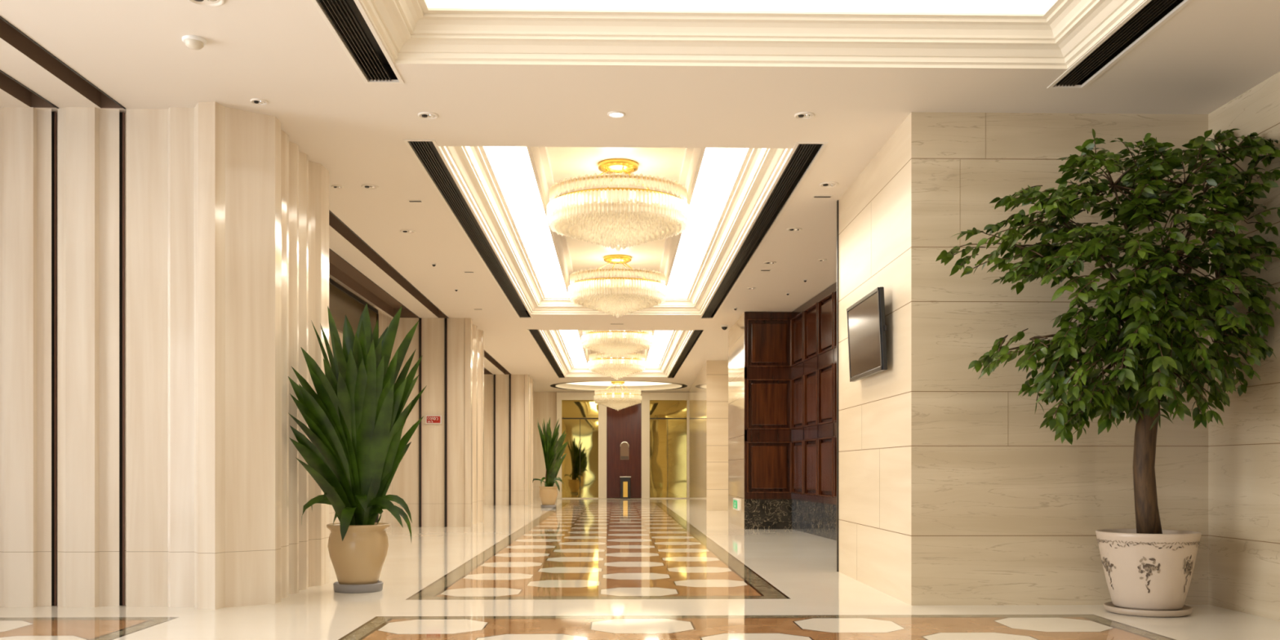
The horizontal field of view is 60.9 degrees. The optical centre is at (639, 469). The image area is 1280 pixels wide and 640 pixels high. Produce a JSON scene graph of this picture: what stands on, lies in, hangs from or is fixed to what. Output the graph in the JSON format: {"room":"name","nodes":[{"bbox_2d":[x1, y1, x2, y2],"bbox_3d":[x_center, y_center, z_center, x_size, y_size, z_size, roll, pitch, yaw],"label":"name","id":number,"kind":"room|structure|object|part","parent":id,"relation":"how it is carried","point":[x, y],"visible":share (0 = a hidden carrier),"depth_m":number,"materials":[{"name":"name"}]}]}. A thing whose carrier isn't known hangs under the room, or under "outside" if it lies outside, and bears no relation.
{"room":"hotel lobby","nodes":[
{"label":"hotel lobby","id":0,"kind":"room"},
{"bbox_2d":[0,106,125,607],"bbox_3d":[-5.280,-0.810,8.117,2.996,3.620,0.540,0,0,-1],"label":"wall","id":1,"kind":"structure","parent":0,"point":[88,137],"depth_m":7.88,"materials":[{"name":"stone"}]},
{"bbox_2d":[51,111,57,605],"bbox_3d":[-4.300,-0.808,7.989,0.040,3.616,0.054,0,0,-1],"label":"wall trim strip","id":2,"kind":"object","parent":1,"relation":"attached to","point":[54,114],"visible":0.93,"depth_m":7.97,"materials":[{"name":"black metal"}]},
{"bbox_2d":[119,111,124,605],"bbox_3d":[-3.807,-0.808,8.000,0.040,3.616,0.054,0,0,-1],"label":"wall trim strip","id":3,"kind":"object","parent":1,"relation":"attached to","point":[122,115],"visible":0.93,"depth_m":7.98,"materials":[{"name":"black metal"}]},
{"bbox_2d":[125,101,328,609],"bbox_3d":[-3.456,-0.810,8.667,1.466,3.620,1.840,0,0,-1],"label":"wall column","id":4,"kind":"structure","parent":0,"point":[227,220],"depth_m":7.92,"materials":[{"name":"stone"}]},
{"bbox_2d":[328,276,391,535],"bbox_3d":[-4.860,-0.810,14.203,1.300,3.620,9.290,0,0,-1],"label":"wall niche","id":5,"kind":"object","parent":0,"point":[384,320],"visible":0.14,"depth_m":18.02,"materials":[{"name":"stone"}]},
{"bbox_2d":[328,277,378,522],"bbox_3d":[-4.163,-0.790,13.593,0.063,3.540,7.960,0,0,-1],"label":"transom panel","id":6,"kind":"object","parent":5,"relation":"attached to","point":[342,302],"visible":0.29,"depth_m":15.53,"materials":[{"name":"brown"}]},
{"bbox_3d":[-4.170,-2.215,13.562,0.048,0.570,7.900,0,0,-1],"label":"panel","id":7,"kind":"part","parent":6,"relation":"part of","materials":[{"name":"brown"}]},
{"bbox_2d":[391,318,484,526],"bbox_3d":[-4.292,-0.810,19.771,2.678,3.620,1.880,0,0,-1],"label":"wall column","id":8,"kind":"structure","parent":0,"point":[465,342],"depth_m":18.88,"materials":[{"name":"stone"}]},
{"bbox_2d":[418,318,422,526],"bbox_3d":[-3.804,-0.808,18.853,0.045,3.616,0.054,0,0,-1],"label":"rail","id":9,"kind":"object","parent":8,"relation":"attached to","point":[420,319],"visible":0.93,"depth_m":18.83,"materials":[{"name":"black metal"}]},
{"bbox_2d":[425,415,441,423],"bbox_3d":[-3.577,-0.857,18.846,0.270,0.144,0.021,0,0,-1],"label":"fire sign","id":10,"kind":"object","parent":8,"relation":"attached to","point":[428,419],"visible":1,"depth_m":18.84,"materials":[{"name":"red plastic"}]},
{"bbox_3d":[-3.577,-0.857,18.844,0.236,0.116,0.004,0,0,-1],"label":"red plate","id":11,"kind":"part","parent":10,"relation":"part of","materials":[{"name":"red plastic"}]},
{"bbox_2d":[444,318,447,526],"bbox_3d":[-3.362,-0.808,18.862,0.045,3.616,0.054,0,0,-1],"label":"rail","id":12,"kind":"object","parent":8,"relation":"attached to","point":[446,319],"visible":1,"depth_m":18.84,"materials":[{"name":"black metal"}]},
{"bbox_2d":[484,374,533,505],"bbox_3d":[-4.489,-0.810,30.945,2.772,3.620,1.730,0,0,-1],"label":"wall column","id":13,"kind":"structure","parent":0,"point":[522,385],"depth_m":30.12,"materials":[{"name":"stone"}]},
{"bbox_2d":[493,374,495,505],"bbox_3d":[-4.019,-0.808,30.101,0.050,3.616,0.054,0,0,-1],"label":"rail","id":14,"kind":"object","parent":13,"relation":"attached to","point":[494,375],"visible":1,"depth_m":30.08,"materials":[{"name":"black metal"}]},
{"bbox_2d":[509,374,511,505],"bbox_3d":[-3.595,-0.808,30.110,0.050,3.616,0.054,0,0,-1],"label":"rail","id":15,"kind":"object","parent":13,"relation":"attached to","point":[509,375],"visible":1,"depth_m":30.09,"materials":[{"name":"black metal"}]},
{"bbox_2d":[533,391,687,498],"bbox_3d":[-1.159,-0.810,37.144,6.500,3.620,0.280,0,0,-1],"label":"wall","id":16,"kind":"structure","parent":0,"point":[544,403],"depth_m":36.96,"materials":[{"name":"stone"}]},
{"bbox_2d":[556,391,606,498],"bbox_3d":[-1.977,-0.805,36.896,1.694,3.610,0.180,0,0,-1],"label":"door","id":17,"kind":"structure","parent":16,"relation":"in","point":[582,472],"depth_m":36.91,"materials":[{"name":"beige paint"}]},
{"bbox_3d":[-2.346,-0.365,36.938,0.611,2.670,0.060,0,0,-1],"label":"mirror panel","id":18,"kind":"part","parent":17,"relation":"part of","materials":[{"name":"gold metal"}]},
{"bbox_2d":[561,400,598,417],"bbox_3d":[-2.032,-2.040,36.944,1.238,0.600,0.060,0,0,-1],"label":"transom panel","id":19,"kind":"object","parent":17,"relation":"on","point":[570,408],"depth_m":36.91,"materials":[{"name":"gold metal"}]},
{"bbox_3d":[-1.719,-0.365,36.951,0.611,2.670,0.060,0,0,-1],"label":"mirror panel","id":20,"kind":"part","parent":17,"relation":"part of","materials":[{"name":"gold metal"}]},
{"bbox_2d":[606,391,641,497],"bbox_3d":[-0.543,-0.818,36.977,1.175,3.595,0.080,0,0,-1],"label":"panelling","id":21,"kind":"object","parent":16,"relation":"attached to","point":[625,424],"visible":0.71,"depth_m":36.93,"materials":[{"name":"red paint"}]},
{"bbox_2d":[619,440,629,459],"bbox_3d":[-0.520,-0.635,36.904,0.323,0.630,0.067,0,0,-1],"label":"wall ornament","id":22,"kind":"object","parent":21,"relation":"attached to","point":[624,446],"visible":1,"depth_m":36.91,"materials":[{"name":"brown metal"}]},
{"bbox_2d":[641,391,688,498],"bbox_3d":[0.840,-0.805,36.957,1.591,3.610,0.180,0,0,-1],"label":"door","id":23,"kind":"structure","parent":16,"relation":"in","point":[664,415],"depth_m":36.98,"materials":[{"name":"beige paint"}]},
{"bbox_3d":[0.626,-0.365,37.002,0.599,2.670,0.060,0,0,-1],"label":"mirror panel","id":24,"kind":"part","parent":23,"relation":"part of","materials":[{"name":"gold metal"}]},
{"bbox_2d":[649,400,686,417],"bbox_3d":[0.959,-2.040,37.010,1.264,0.600,0.060,0,0,-1],"label":"mirror","id":25,"kind":"object","parent":23,"relation":"on","point":[658,408],"depth_m":36.98,"materials":[{"name":"gold metal"}]},
{"bbox_3d":[1.266,-0.365,37.016,0.650,2.670,0.060,0,0,-1],"label":"mirror panel","id":26,"kind":"part","parent":23,"relation":"part of","materials":[{"name":"gold metal"}]},
{"bbox_2d":[0,0,1279,391],"bbox_3d":[-0.155,-2.620,16.300,13.600,0.001,43.400,0,0,-1],"label":"ceiling","id":27,"kind":"structure","parent":0,"point":[282,53],"depth_m":7.69,"materials":[{"name":"beige paint"}]},
{"bbox_2d":[0,69,58,108],"bbox_3d":[-4.226,-2.697,3.899,0.200,0.166,7.980,0,0,-1],"label":"ceiling recess","id":28,"kind":"structure","parent":27,"relation":"attached to","point":[8,84],"depth_m":7.73,"materials":[{"name":"brown wood"}]},
{"bbox_2d":[0,16,125,109],"bbox_3d":[-3.736,-2.697,3.910,0.180,0.166,7.980,0,0,-1],"label":"ceiling recess","id":29,"kind":"structure","parent":27,"relation":"attached to","point":[13,36],"depth_m":7.20,"materials":[{"name":"brown"}]},
{"bbox_2d":[182,35,207,49],"bbox_3d":[-2.718,-2.594,6.638,0.142,0.053,0.142,0,0,-1],"label":"smoke detector","id":30,"kind":"object","parent":27,"relation":"attached to","point":[192,42],"visible":1,"depth_m":6.60,"materials":[{"name":"white plastic"}]},
{"bbox_2d":[187,0,225,6],"bbox_3d":[-2.417,-2.612,6.043,0.215,0.016,0.215,0,0,-1],"label":"recessed light","id":31,"kind":"object","parent":27,"relation":"in","point":[202,2],"visible":1,"depth_m":6.10,"materials":[{"name":"white"}]},
{"bbox_2d":[250,97,267,105],"bbox_3d":[-2.711,-2.612,7.746,0.119,0.016,0.119,0,0,-1],"label":"recessed light","id":32,"kind":"object","parent":27,"relation":"in","point":[258,101],"visible":1,"depth_m":7.73,"materials":[{"name":"white metal"}]},
{"bbox_2d":[331,184,342,188],"bbox_3d":[-2.804,-2.612,10.077,0.107,0.016,0.107,0,0,-1],"label":"recessed light","id":33,"kind":"object","parent":27,"relation":"in","point":[335,186],"visible":1,"depth_m":10.06,"materials":[{"name":"white metal"}]},
{"bbox_2d":[311,0,404,84],"bbox_3d":[-1.660,-2.677,4.115,0.264,0.126,6.524,0,0,-1],"label":"ceiling vent","id":34,"kind":"object","parent":27,"relation":"in","point":[348,20],"visible":0.96,"depth_m":6.72,"materials":[{"name":"black metal"}]},
{"bbox_2d":[361,183,378,189],"bbox_3d":[-2.502,-2.612,10.077,0.155,0.016,0.155,0,0,-1],"label":"recessed light","id":35,"kind":"object","parent":27,"relation":"in","point":[367,186],"visible":1,"depth_m":10.06,"materials":[{"name":"white metal"}]},
{"bbox_2d":[328,248,420,318],"bbox_3d":[-3.936,-2.697,14.233,0.450,0.166,9.230,0,0,-1],"label":"ceiling","id":36,"kind":"structure","parent":27,"relation":"attached to","point":[340,268],"depth_m":16.29,"materials":[{"name":"brown paint"}]},
{"bbox_2d":[328,209,448,318],"bbox_3d":[-3.301,-2.697,14.246,0.180,0.166,9.230,0,0,-1],"label":"ceiling recess","id":37,"kind":"structure","parent":27,"relation":"attached to","point":[335,222],"depth_m":14.09,"materials":[{"name":"brown"}]},
{"bbox_2d":[400,229,415,233],"bbox_3d":[-2.557,-2.612,11.973,0.170,0.016,0.170,0,0,-1],"label":"recessed light","id":38,"kind":"object","parent":27,"relation":"in","point":[405,231],"visible":1,"depth_m":11.95,"materials":[{"name":"white metal"}]},
{"bbox_2d":[408,200,422,202],"bbox_3d":[-2.195,-2.616,10.630,0.126,0.006,0.100,0,0,-1],"label":"ceiling vent","id":39,"kind":"object","parent":27,"relation":"in","point":[410,201],"visible":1,"depth_m":10.62,"materials":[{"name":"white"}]},
{"bbox_2d":[417,111,438,119],"bbox_3d":[-1.568,-2.612,8.054,0.152,0.016,0.152,0,0,-1],"label":"recessed light","id":40,"kind":"object","parent":27,"relation":"in","point":[425,115],"visible":1,"depth_m":8.04,"materials":[{"name":"white metal"}]},
{"bbox_2d":[403,139,533,318],"bbox_3d":[-1.867,-2.677,13.748,0.249,0.126,10.194,0,0,-1],"label":"ceiling vent","id":41,"kind":"object","parent":27,"relation":"in","point":[427,153],"visible":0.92,"depth_m":11.26,"materials":[{"name":"black metal"}]},
{"bbox_2d":[484,367,493,374],"bbox_3d":[-4.181,-2.697,25.505,0.450,0.166,9.180,0,0,-1],"label":"ceiling","id":42,"kind":"structure","parent":27,"relation":"attached to","point":[486,371],"depth_m":30.09,"materials":[{"name":"brown"}]},
{"bbox_2d":[484,350,511,374],"bbox_3d":[-3.546,-2.697,25.519,0.180,0.166,9.180,0,0,-1],"label":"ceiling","id":43,"kind":"structure","parent":27,"relation":"attached to","point":[486,355],"depth_m":27.65,"materials":[{"name":"brown"}]},
{"bbox_2d":[526,328,565,377],"bbox_3d":[-2.120,-2.677,25.810,0.229,0.126,10.924,0,0,-1],"label":"ceiling vent","id":44,"kind":"object","parent":27,"relation":"in","point":[535,334],"visible":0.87,"depth_m":24.32,"materials":[{"name":"black metal"}]},
{"bbox_2d":[439,146,792,315],"bbox_3d":[-0.297,-2.935,13.657,2.880,0.630,9.600,0,0,-1],"label":"ceiling","id":45,"kind":"structure","parent":27,"relation":"attached to","point":[507,188],"depth_m":12.06,"materials":[{"name":"beige paint"}]},
{"bbox_3d":[-1.287,-2.870,13.635,0.380,0.001,9.080,0,0,-1],"label":"light panel","id":46,"kind":"part","parent":45,"relation":"part of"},
{"bbox_2d":[568,254,666,317],"bbox_3d":[-0.343,-2.785,16.697,1.511,0.930,1.511,0,0,44],"label":"chandelier","id":47,"kind":"object","parent":45,"relation":"hanging from","point":[630,295],"visible":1,"depth_m":16.21,"materials":[{"name":"white"}]},
{"bbox_3d":[-0.343,-2.800,16.697,1.424,0.284,1.424,0,0,-1],"label":"ring frame","id":48,"kind":"part","parent":47,"relation":"part of","materials":[{"name":"glass"}]},
{"bbox_2d":[546,158,689,251],"bbox_3d":[-0.232,-2.785,11.598,1.511,0.930,1.511,0,0,44],"label":"chandelier","id":49,"kind":"object","parent":45,"relation":"hanging from","point":[584,215],"visible":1,"depth_m":11.12,"materials":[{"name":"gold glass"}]},
{"bbox_3d":[-0.232,-2.800,11.598,1.424,0.284,1.424,0,0,-1],"label":"ring frame","id":50,"kind":"part","parent":49,"relation":"part of","materials":[{"name":"gold metal"}]},
{"bbox_3d":[0.693,-2.870,13.678,0.380,0.001,9.080,0,0,-1],"label":"light panel","id":51,"kind":"part","parent":45,"relation":"part of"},
{"bbox_2d":[539,329,692,377],"bbox_3d":[-0.560,-2.935,25.719,2.880,0.630,10.350,0,0,-1],"label":"ceiling","id":52,"kind":"structure","parent":27,"relation":"attached to","point":[566,347],"depth_m":26.45,"materials":[{"name":"beige paint"}]},
{"bbox_3d":[-1.550,-2.870,25.697,0.380,0.001,9.830,0,0,-1],"label":"light panel","id":53,"kind":"part","parent":52,"relation":"part of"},
{"bbox_2d":[581,330,653,358],"bbox_3d":[-0.478,-2.785,22.895,1.511,0.930,1.511,0,0,44],"label":"chandelier","id":54,"kind":"object","parent":52,"relation":"hanging from","point":[616,344],"visible":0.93,"depth_m":22.41,"materials":[{"name":"white"}]},
{"bbox_3d":[-0.478,-2.800,22.895,1.424,0.284,1.424,0,0,-1],"label":"ring frame","id":55,"kind":"part","parent":54,"relation":"part of","materials":[{"name":"glass"}]},
{"bbox_2d":[587,352,646,379],"bbox_3d":[-0.596,-2.785,28.294,1.511,0.930,1.511,0,0,44],"label":"chandelier","id":56,"kind":"object","parent":52,"relation":"hanging from","point":[615,367],"visible":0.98,"depth_m":27.79,"materials":[{"name":"white"}]},
{"bbox_3d":[-0.596,-2.800,28.294,1.424,0.284,1.424,0,0,-1],"label":"ring frame","id":57,"kind":"part","parent":56,"relation":"part of","materials":[{"name":"gold metal"}]},
{"bbox_3d":[0.430,-2.870,25.740,0.380,0.001,9.830,0,0,-1],"label":"light panel","id":58,"kind":"part","parent":52,"relation":"part of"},
{"bbox_2d":[607,111,625,118],"bbox_3d":[-0.175,-2.612,8.025,0.132,0.016,0.132,0,0,-1],"label":"recessed light","id":59,"kind":"object","parent":27,"relation":"in","point":[616,114],"visible":1,"depth_m":8.01,"materials":[{"name":"white glass"}]},
{"bbox_2d":[550,380,687,391],"bbox_3d":[-0.669,-2.698,34.394,4.340,0.164,4.340,0,0,-1],"label":"ceiling","id":60,"kind":"structure","parent":27,"relation":"attached to","point":[602,384],"depth_m":35.64,"materials":[{"name":"white paint"}]},
{"bbox_2d":[593,381,641,410],"bbox_3d":[-0.699,-2.305,34.393,1.511,0.930,1.511,0,0,44],"label":"chandelier","id":61,"kind":"object","parent":60,"relation":"hanging from","point":[618,400],"visible":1,"depth_m":33.88,"materials":[{"name":"white"}]},
{"bbox_3d":[-0.699,-2.320,34.393,1.424,0.284,1.424,0,0,-1],"label":"ring frame","id":62,"kind":"part","parent":61,"relation":"part of","materials":[{"name":"gold metal"}]},
{"bbox_3d":[-0.669,-2.770,34.394,3.860,0.001,3.860,0,0,-1],"label":"light panel","id":63,"kind":"part","parent":60,"relation":"part of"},
{"bbox_2d":[666,329,705,378],"bbox_3d":[0.995,-2.677,25.878,0.229,0.126,10.924,0,0,-1],"label":"ceiling vent","id":64,"kind":"object","parent":27,"relation":"in","point":[695,335],"visible":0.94,"depth_m":24.49,"materials":[{"name":"black metal"}]},
{"bbox_2d":[720,324,728,329],"bbox_3d":[1.537,-2.575,19.796,0.140,0.091,0.140,0,0,-1],"label":"dome camera","id":65,"kind":"object","parent":27,"relation":"attached to","point":[723,326],"visible":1,"depth_m":19.75,"materials":[{"name":"white plastic"}]},
{"bbox_2d":[360,0,1144,68],"bbox_3d":[0.673,-2.745,3.996,4.380,0.250,6.160,0,0,-1],"label":"ceiling","id":66,"kind":"structure","parent":27,"relation":"attached to","point":[876,33],"depth_m":6.91,"materials":[{"name":"beige paint"}]},
{"bbox_3d":[0.673,-2.870,3.996,3.860,0.001,5.640,0,0,-1],"label":"light panel","id":67,"kind":"part","parent":66,"relation":"part of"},
{"bbox_2d":[699,142,827,318],"bbox_3d":[1.270,-2.677,13.816,0.254,0.126,10.194,0,0,-1],"label":"ceiling vent","id":68,"kind":"object","parent":27,"relation":"in","point":[803,156],"visible":0.91,"depth_m":11.32,"materials":[{"name":"black metal"}]},
{"bbox_2d":[763,261,776,264],"bbox_3d":[1.647,-2.612,13.790,0.162,0.016,0.162,0,0,-1],"label":"recessed light","id":69,"kind":"object","parent":27,"relation":"in","point":[766,262],"visible":1,"depth_m":13.77,"materials":[{"name":"white metal"}]},
{"bbox_2d":[786,227,801,231],"bbox_3d":[1.684,-2.612,11.877,0.167,0.016,0.167,0,0,-1],"label":"recessed light","id":70,"kind":"object","parent":27,"relation":"in","point":[791,229],"visible":1,"depth_m":11.86,"materials":[{"name":"white metal"}]},
{"bbox_2d":[794,111,814,119],"bbox_3d":[1.218,-2.612,8.054,0.151,0.016,0.151,0,0,-1],"label":"recessed light","id":71,"kind":"object","parent":27,"relation":"in","point":[802,115],"visible":1,"depth_m":8.04,"materials":[{"name":"white metal"}]},
{"bbox_2d":[812,195,832,198],"bbox_3d":[1.753,-2.616,10.455,0.172,0.006,0.100,0,0,-1],"label":"ceiling vent","id":72,"kind":"object","parent":27,"relation":"in","point":[815,196],"visible":1,"depth_m":10.43,"materials":[{"name":"white metal"}]},
{"bbox_2d":[818,182,838,187],"bbox_3d":[1.737,-2.612,10.009,0.176,0.016,0.176,0,0,-1],"label":"recessed light","id":73,"kind":"object","parent":27,"relation":"in","point":[825,184],"visible":1,"depth_m":9.99,"materials":[{"name":"white metal"}]},
{"bbox_2d":[1047,0,1192,88],"bbox_3d":[2.994,-2.677,4.216,0.254,0.126,6.524,0,0,-1],"label":"ceiling vent","id":74,"kind":"object","parent":27,"relation":"in","point":[1148,17],"visible":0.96,"depth_m":6.70,"materials":[{"name":"black metal"}]},
{"bbox_2d":[0,498,1279,639],"bbox_3d":[-0.155,1.000,16.300,13.600,0.001,43.400,0,0,-1],"label":"floor","id":75,"kind":"structure","parent":0,"point":[576,569],"depth_m":8.19,"materials":[{"name":"brown"}]},
{"bbox_2d":[288,303,426,593],"bbox_3d":[-2.244,-0.182,8.769,0.986,2.364,0.873,0,0,-1],"label":"dracaena","id":76,"kind":"object","parent":75,"relation":"on","point":[355,420],"visible":1,"depth_m":8.77,"materials":[{"name":"green plant"}]},
{"bbox_2d":[326,522,389,584],"bbox_3d":[-2.317,0.700,8.952,0.504,0.500,0.504,0,0,-1],"label":"pot","id":77,"kind":"object","parent":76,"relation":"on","point":[360,557],"depth_m":8.78,"materials":[{"name":"beige ceramic"}]},
{"bbox_2d":[532,417,568,507],"bbox_3d":[-2.188,-0.182,28.199,0.873,2.364,0.986,0,0,37],"label":"dracaena","id":78,"kind":"object","parent":75,"relation":"on","point":[553,449],"visible":1,"depth_m":28.10,"materials":[{"name":"green plant"}]},
{"bbox_2d":[538,486,557,505],"bbox_3d":[-2.377,0.700,28.255,0.504,0.500,0.504,0,0,37],"label":"pot","id":79,"kind":"object","parent":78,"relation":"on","point":[548,495],"depth_m":28.08,"materials":[{"name":"beige ceramic"}]},
{"bbox_2d":[619,475,631,498],"bbox_3d":[-0.493,0.620,36.648,0.380,0.760,0.360,0,0,-1],"label":"waste bin","id":80,"kind":"object","parent":75,"relation":"on","point":[624,480],"visible":1,"depth_m":36.48,"materials":[{"name":"black metal"}]},
{"bbox_2d":[935,128,1279,617],"bbox_3d":[3.102,-0.706,7.202,2.151,3.412,1.358,0,0,-4],"label":"potted tree","id":81,"kind":"object","parent":75,"relation":"on","point":[1148,568],"visible":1,"depth_m":7.04,"materials":[{"name":"green plant"}]},
{"bbox_3d":[3.535,0.694,7.579,0.672,0.523,0.672,0,0,-1],"label":"pot","id":82,"kind":"part","parent":81,"relation":"part of","materials":[{"name":"beige ceramic"}]},
{"bbox_2d":[688,360,728,510],"bbox_3d":[3.147,-0.810,31.776,3.324,3.620,11.000,0,0,-1],"label":"wall","id":83,"kind":"structure","parent":0,"point":[708,396],"depth_m":26.25,"materials":[{"name":"stone"}]},
{"bbox_2d":[728,312,744,528],"bbox_3d":[3.476,-0.810,15.709,3.366,3.620,10.140,0,0,-1],"label":"wall","id":84,"kind":"structure","parent":0,"point":[736,333],"depth_m":19.29,"materials":[{"name":"stone"}]},
{"bbox_2d":[733,497,739,511],"bbox_3d":[1.694,0.621,19.241,0.044,0.200,0.760,0,0,-1],"label":"sign","id":85,"kind":"object","parent":84,"relation":"attached to","point":[735,501],"visible":1,"depth_m":19.02,"materials":[{"name":"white plastic"}]},
{"bbox_2d":[744,311,791,528],"bbox_3d":[2.152,-0.810,18.132,0.824,3.620,0.078,0,0,-1],"label":"panelling","id":86,"kind":"object","parent":84,"relation":"attached to","point":[767,335],"visible":0.89,"depth_m":18.12,"materials":[{"name":"brown wood"}]},
{"bbox_3d":[2.152,-1.050,18.136,0.600,2.760,0.030,0,0,-1],"label":"raised panel","id":87,"kind":"part","parent":86,"relation":"part of","materials":[{"name":"brown wood"}]},
{"bbox_2d":[791,281,836,540],"bbox_3d":[2.828,-0.810,14.394,0.078,3.620,7.551,0,0,-4],"label":"panelling","id":88,"kind":"object","parent":84,"relation":"attached to","point":[813,323],"visible":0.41,"depth_m":16.48,"materials":[{"name":"brown wood"}]},
{"bbox_3d":[2.832,-1.050,14.394,0.030,2.760,7.326,0,0,-4],"label":"raised panel","id":89,"kind":"part","parent":88,"relation":"part of","materials":[{"name":"brown wood"}]},
{"bbox_2d":[836,200,838,571],"bbox_3d":[1.938,-0.810,10.615,0.032,3.620,0.040,0,0,-1],"label":"trim","id":90,"kind":"structure","parent":84,"relation":"attached to","point":[837,200],"depth_m":10.59,"materials":[{"name":"black metal"}]},
{"bbox_2d":[838,111,1208,605],"bbox_3d":[3.066,-0.810,9.314,2.205,3.620,2.610,0,0,-1],"label":"wall column","id":91,"kind":"structure","parent":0,"point":[968,517],"depth_m":8.01,"materials":[{"name":"stone"}]},
{"bbox_2d":[846,286,887,382],"bbox_3d":[1.904,-1.098,9.054,0.122,0.651,1.180,0,0,-1],"label":"television","id":92,"kind":"object","parent":91,"relation":"attached to","point":[866,320],"visible":1,"depth_m":8.91,"materials":[{"name":"black plastic"}]},
{"bbox_2d":[856,112,1008,580],"bbox_3d":[2.177,-0.810,8.834,0.335,3.620,1.950,0,0,-23],"label":"trim","id":93,"kind":"structure","parent":91,"relation":"attached to","point":[985,113],"depth_m":8.95,"materials":[{"name":"beige stone"}]},
{"bbox_2d":[1208,71,1279,621],"bbox_3d":[4.456,-0.810,1.367,0.230,3.620,13.340,0,0,-1],"label":"wall","id":94,"kind":"structure","parent":0,"point":[1244,452],"depth_m":7.47,"materials":[{"name":"stone"}]}
]}

